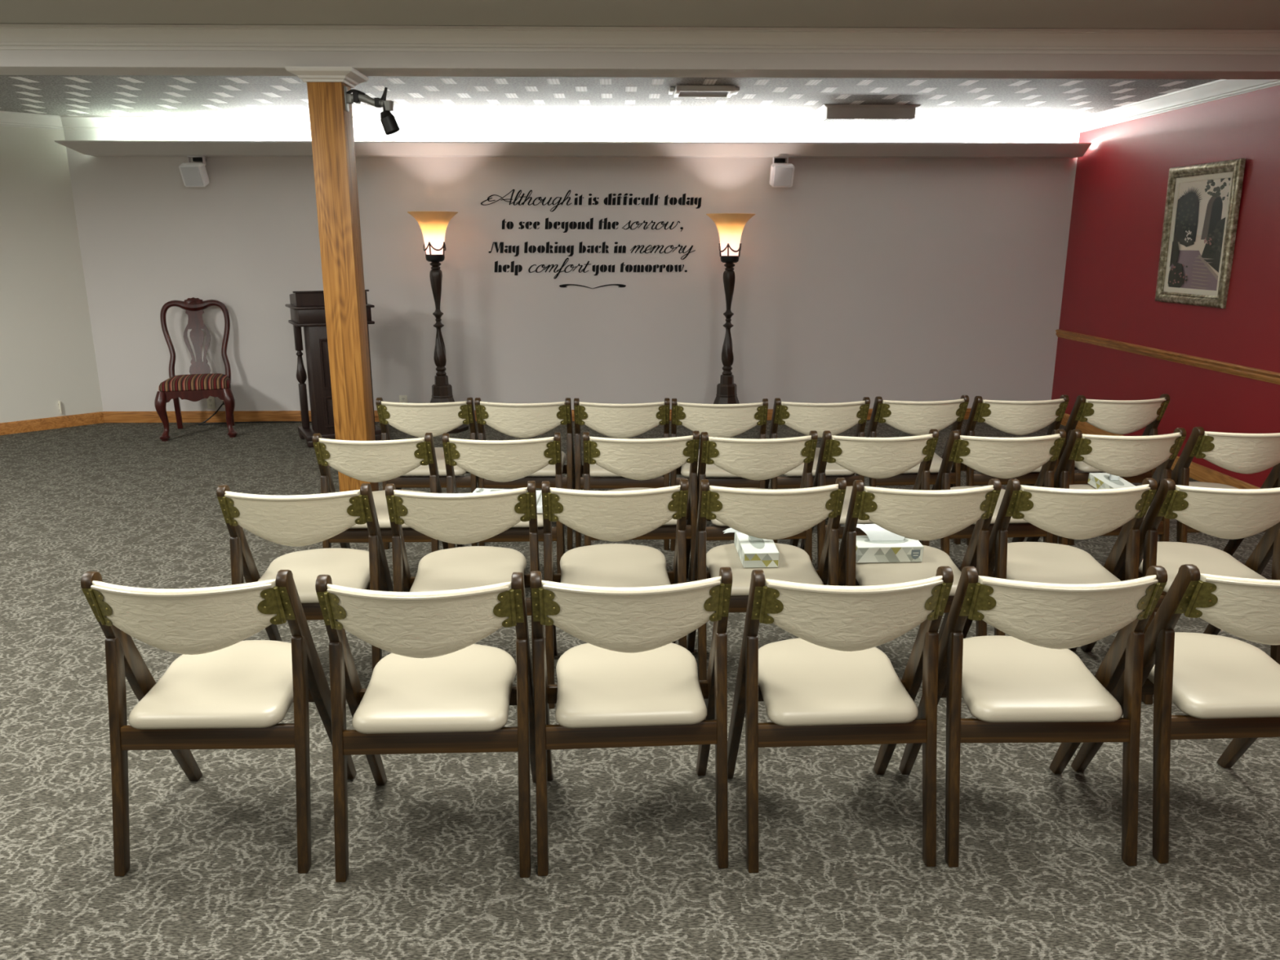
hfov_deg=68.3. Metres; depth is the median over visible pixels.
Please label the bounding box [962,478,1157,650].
folding chair
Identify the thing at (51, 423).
baseboard
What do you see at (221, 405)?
cable
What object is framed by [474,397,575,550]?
folding chair
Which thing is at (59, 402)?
wall outlet
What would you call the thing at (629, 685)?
folding chair
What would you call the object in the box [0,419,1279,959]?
floor
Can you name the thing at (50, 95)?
ceiling
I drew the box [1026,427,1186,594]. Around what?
folding chair
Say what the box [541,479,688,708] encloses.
folding chair
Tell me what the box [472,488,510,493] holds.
flat box
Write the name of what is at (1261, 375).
trim
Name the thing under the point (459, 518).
folding chair
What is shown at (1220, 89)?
trim
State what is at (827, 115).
ceiling box
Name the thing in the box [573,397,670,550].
folding chair
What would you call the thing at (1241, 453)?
folding chair
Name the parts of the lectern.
raised panel, raised panel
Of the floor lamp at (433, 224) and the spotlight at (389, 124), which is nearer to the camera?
the spotlight at (389, 124)
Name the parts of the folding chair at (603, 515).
leg, leg, cross rail, seat, backrest, leg, leg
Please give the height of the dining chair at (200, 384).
1.134 m
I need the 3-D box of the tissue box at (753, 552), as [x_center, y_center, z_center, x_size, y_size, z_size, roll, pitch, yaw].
[0.419,0.232,3.522,0.232,0.124,0.229,-1,14,-3]
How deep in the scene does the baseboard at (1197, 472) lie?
6.50 m
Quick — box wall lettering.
[480,189,701,288]
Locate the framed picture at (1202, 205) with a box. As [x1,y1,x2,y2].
[1155,158,1245,308]
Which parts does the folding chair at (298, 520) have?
leg, leg, backrest, rail, seat, cross rail, leg, leg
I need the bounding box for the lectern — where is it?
[284,289,381,447]
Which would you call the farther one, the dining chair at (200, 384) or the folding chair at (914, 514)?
the dining chair at (200, 384)
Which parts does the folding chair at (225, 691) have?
leg, leg, backrest, rail, seat, leg, cross rail, leg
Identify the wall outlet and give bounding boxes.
[57,400,62,413]
[206,396,215,408]
[399,395,407,403]
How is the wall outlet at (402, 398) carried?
attached to the wall at (892, 279)
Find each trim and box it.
[0,23,1279,54]
[0,111,63,129]
[53,140,1091,158]
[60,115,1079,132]
[1055,328,1279,384]
[1075,79,1279,132]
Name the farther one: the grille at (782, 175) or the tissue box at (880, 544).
the grille at (782, 175)
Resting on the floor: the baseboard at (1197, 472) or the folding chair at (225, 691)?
the folding chair at (225, 691)
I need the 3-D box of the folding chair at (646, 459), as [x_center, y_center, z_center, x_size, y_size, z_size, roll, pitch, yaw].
[-0.003,0.147,4.306,0.502,0.811,0.512,-1,14,-3]
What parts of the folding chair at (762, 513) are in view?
leg, leg, rail, cross rail, seat, backrest, leg, leg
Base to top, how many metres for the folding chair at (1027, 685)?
0.811 m
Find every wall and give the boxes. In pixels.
[0,125,102,422]
[63,129,1079,411]
[1051,84,1279,487]
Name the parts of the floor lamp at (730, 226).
lamp shade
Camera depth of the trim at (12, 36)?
4.70 m
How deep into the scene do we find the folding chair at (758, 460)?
4.05 m
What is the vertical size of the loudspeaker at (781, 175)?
0.253 m
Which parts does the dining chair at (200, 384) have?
leg, leg, seat, frame, leg, leg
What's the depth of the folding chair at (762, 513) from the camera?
3.26 m
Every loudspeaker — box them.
[178,155,208,186]
[768,156,794,186]
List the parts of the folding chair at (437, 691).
leg, leg, backrest, rail, seat, cross rail, leg, leg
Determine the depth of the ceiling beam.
4.78 m
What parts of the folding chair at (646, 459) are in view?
leg, leg, rail, backrest, seat, leg, leg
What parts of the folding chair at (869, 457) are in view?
leg, leg, rail, seat, backrest, leg, leg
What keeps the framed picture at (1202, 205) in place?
attached to the wall at (1121, 182)
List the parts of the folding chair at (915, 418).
leg, leg, rail, backrest, seat, leg, leg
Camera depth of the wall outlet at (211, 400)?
8.61 m
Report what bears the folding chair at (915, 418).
on the floor
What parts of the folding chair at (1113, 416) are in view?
leg, leg, seat, rail, backrest, leg, leg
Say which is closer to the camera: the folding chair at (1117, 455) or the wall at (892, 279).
the folding chair at (1117, 455)
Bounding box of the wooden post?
[284,66,378,492]
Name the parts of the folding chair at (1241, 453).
leg, leg, seat, rail, backrest, leg, leg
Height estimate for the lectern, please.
1.229 m
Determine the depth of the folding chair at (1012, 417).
5.01 m
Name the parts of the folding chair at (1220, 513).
leg, leg, rail, seat, backrest, leg, leg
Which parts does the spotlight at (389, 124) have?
arm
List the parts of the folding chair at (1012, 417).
leg, cross rail, leg, rail, backrest, seat, leg, leg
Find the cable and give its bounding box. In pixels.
[198,402,311,425]
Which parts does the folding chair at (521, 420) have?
leg, leg, backrest, rail, seat, cross rail, leg, leg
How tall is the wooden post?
2.447 m
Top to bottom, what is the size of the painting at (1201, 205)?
0.726 m
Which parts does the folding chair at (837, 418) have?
leg, leg, rail, seat, backrest, leg, leg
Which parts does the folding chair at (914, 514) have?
leg, leg, cross rail, seat, backrest, rail, leg, leg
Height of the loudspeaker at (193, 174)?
0.256 m
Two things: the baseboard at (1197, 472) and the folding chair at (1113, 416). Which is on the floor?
the folding chair at (1113, 416)
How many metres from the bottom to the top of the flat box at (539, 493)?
0.048 m
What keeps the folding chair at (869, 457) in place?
on the floor
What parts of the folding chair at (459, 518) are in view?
leg, leg, backrest, seat, cross rail, rail, leg, leg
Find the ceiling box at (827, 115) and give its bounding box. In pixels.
[809,104,920,126]
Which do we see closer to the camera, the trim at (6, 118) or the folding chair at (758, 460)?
the folding chair at (758, 460)
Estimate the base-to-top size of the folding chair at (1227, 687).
0.811 m
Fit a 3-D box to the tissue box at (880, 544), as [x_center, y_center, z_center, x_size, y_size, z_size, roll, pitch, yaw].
[0.914,0.229,3.509,0.332,0.126,0.120,-1,14,-3]
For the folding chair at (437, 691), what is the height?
0.811 m
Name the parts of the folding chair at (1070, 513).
leg, cross rail, leg, seat, backrest, leg, leg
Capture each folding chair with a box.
[80,569,356,876]
[216,483,393,672]
[312,432,448,551]
[315,572,535,882]
[375,397,478,549]
[385,480,539,682]
[442,431,564,573]
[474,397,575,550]
[529,566,732,875]
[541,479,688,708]
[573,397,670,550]
[582,430,699,582]
[670,398,768,551]
[687,477,846,700]
[688,430,817,580]
[727,565,953,873]
[764,396,870,542]
[800,429,938,567]
[838,478,1001,644]
[856,395,968,544]
[898,565,1167,866]
[919,429,1066,555]
[950,395,1069,545]
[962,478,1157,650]
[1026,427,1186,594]
[1057,394,1169,545]
[1071,564,1279,863]
[1080,479,1279,704]
[1171,426,1279,555]
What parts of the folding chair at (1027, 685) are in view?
leg, cross rail, leg, seat, rail, backrest, leg, leg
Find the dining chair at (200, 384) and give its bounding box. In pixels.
[154,297,237,441]
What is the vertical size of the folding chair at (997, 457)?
0.811 m
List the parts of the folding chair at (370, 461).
leg, leg, backrest, rail, seat, leg, leg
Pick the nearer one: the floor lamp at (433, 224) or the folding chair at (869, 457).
the folding chair at (869, 457)
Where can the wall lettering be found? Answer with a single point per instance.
(548, 224)
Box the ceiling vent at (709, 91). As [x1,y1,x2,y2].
[668,85,739,97]
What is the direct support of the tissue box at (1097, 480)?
on the folding chair at (1117, 455)
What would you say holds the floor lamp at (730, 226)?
on the floor
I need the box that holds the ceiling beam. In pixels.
[0,49,1279,79]
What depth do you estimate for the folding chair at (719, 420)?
4.91 m
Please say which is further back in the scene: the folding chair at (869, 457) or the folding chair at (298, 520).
the folding chair at (869, 457)
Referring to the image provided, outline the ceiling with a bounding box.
[0,0,1279,118]
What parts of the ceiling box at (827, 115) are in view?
tile panel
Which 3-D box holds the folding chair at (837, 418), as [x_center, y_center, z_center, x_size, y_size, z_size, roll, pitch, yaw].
[0.945,-0.076,5.191,0.502,0.811,0.512,-1,14,-4]
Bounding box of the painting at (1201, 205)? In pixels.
[1168,177,1230,290]
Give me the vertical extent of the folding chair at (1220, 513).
0.811 m
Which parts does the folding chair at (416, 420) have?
leg, leg, backrest, rail, seat, leg, leg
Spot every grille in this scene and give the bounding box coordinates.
[180,166,203,186]
[773,166,792,186]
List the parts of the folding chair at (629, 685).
leg, leg, cross rail, seat, rail, backrest, leg, leg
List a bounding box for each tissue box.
[723,528,779,568]
[842,524,924,562]
[1087,472,1135,488]
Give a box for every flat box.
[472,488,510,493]
[536,490,542,513]
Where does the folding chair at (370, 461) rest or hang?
on the floor
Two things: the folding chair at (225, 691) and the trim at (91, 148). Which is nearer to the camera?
the folding chair at (225, 691)
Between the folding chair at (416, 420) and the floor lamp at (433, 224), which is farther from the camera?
the floor lamp at (433, 224)
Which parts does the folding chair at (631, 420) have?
leg, leg, seat, backrest, rail, leg, leg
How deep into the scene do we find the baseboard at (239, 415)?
8.64 m
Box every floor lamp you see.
[407,211,468,433]
[706,213,755,404]
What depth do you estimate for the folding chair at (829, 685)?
2.46 m
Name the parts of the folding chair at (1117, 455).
leg, leg, seat, backrest, rail, leg, leg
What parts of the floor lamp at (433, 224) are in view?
lamp shade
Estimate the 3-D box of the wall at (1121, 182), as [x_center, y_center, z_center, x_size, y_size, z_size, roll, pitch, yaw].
[4.023,-0.258,2.189,0.120,2.630,13.300,0,14,-1]
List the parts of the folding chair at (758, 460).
leg, leg, seat, rail, backrest, leg, leg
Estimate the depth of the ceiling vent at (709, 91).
6.46 m
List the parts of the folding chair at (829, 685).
leg, leg, cross rail, seat, rail, backrest, leg, leg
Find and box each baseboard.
[0,411,104,435]
[102,408,971,422]
[1060,413,1260,488]
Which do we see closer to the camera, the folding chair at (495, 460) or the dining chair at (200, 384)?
the folding chair at (495, 460)
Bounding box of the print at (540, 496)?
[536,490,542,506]
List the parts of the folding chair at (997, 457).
leg, leg, seat, rail, backrest, leg, leg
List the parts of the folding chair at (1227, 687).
leg, cross rail, leg, seat, rail, leg, backrest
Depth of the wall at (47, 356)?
8.09 m
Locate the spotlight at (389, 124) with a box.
[343,85,399,134]
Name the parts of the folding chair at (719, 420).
leg, leg, cross rail, seat, rail, backrest, leg, leg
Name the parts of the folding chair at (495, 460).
leg, leg, backrest, rail, seat, leg, leg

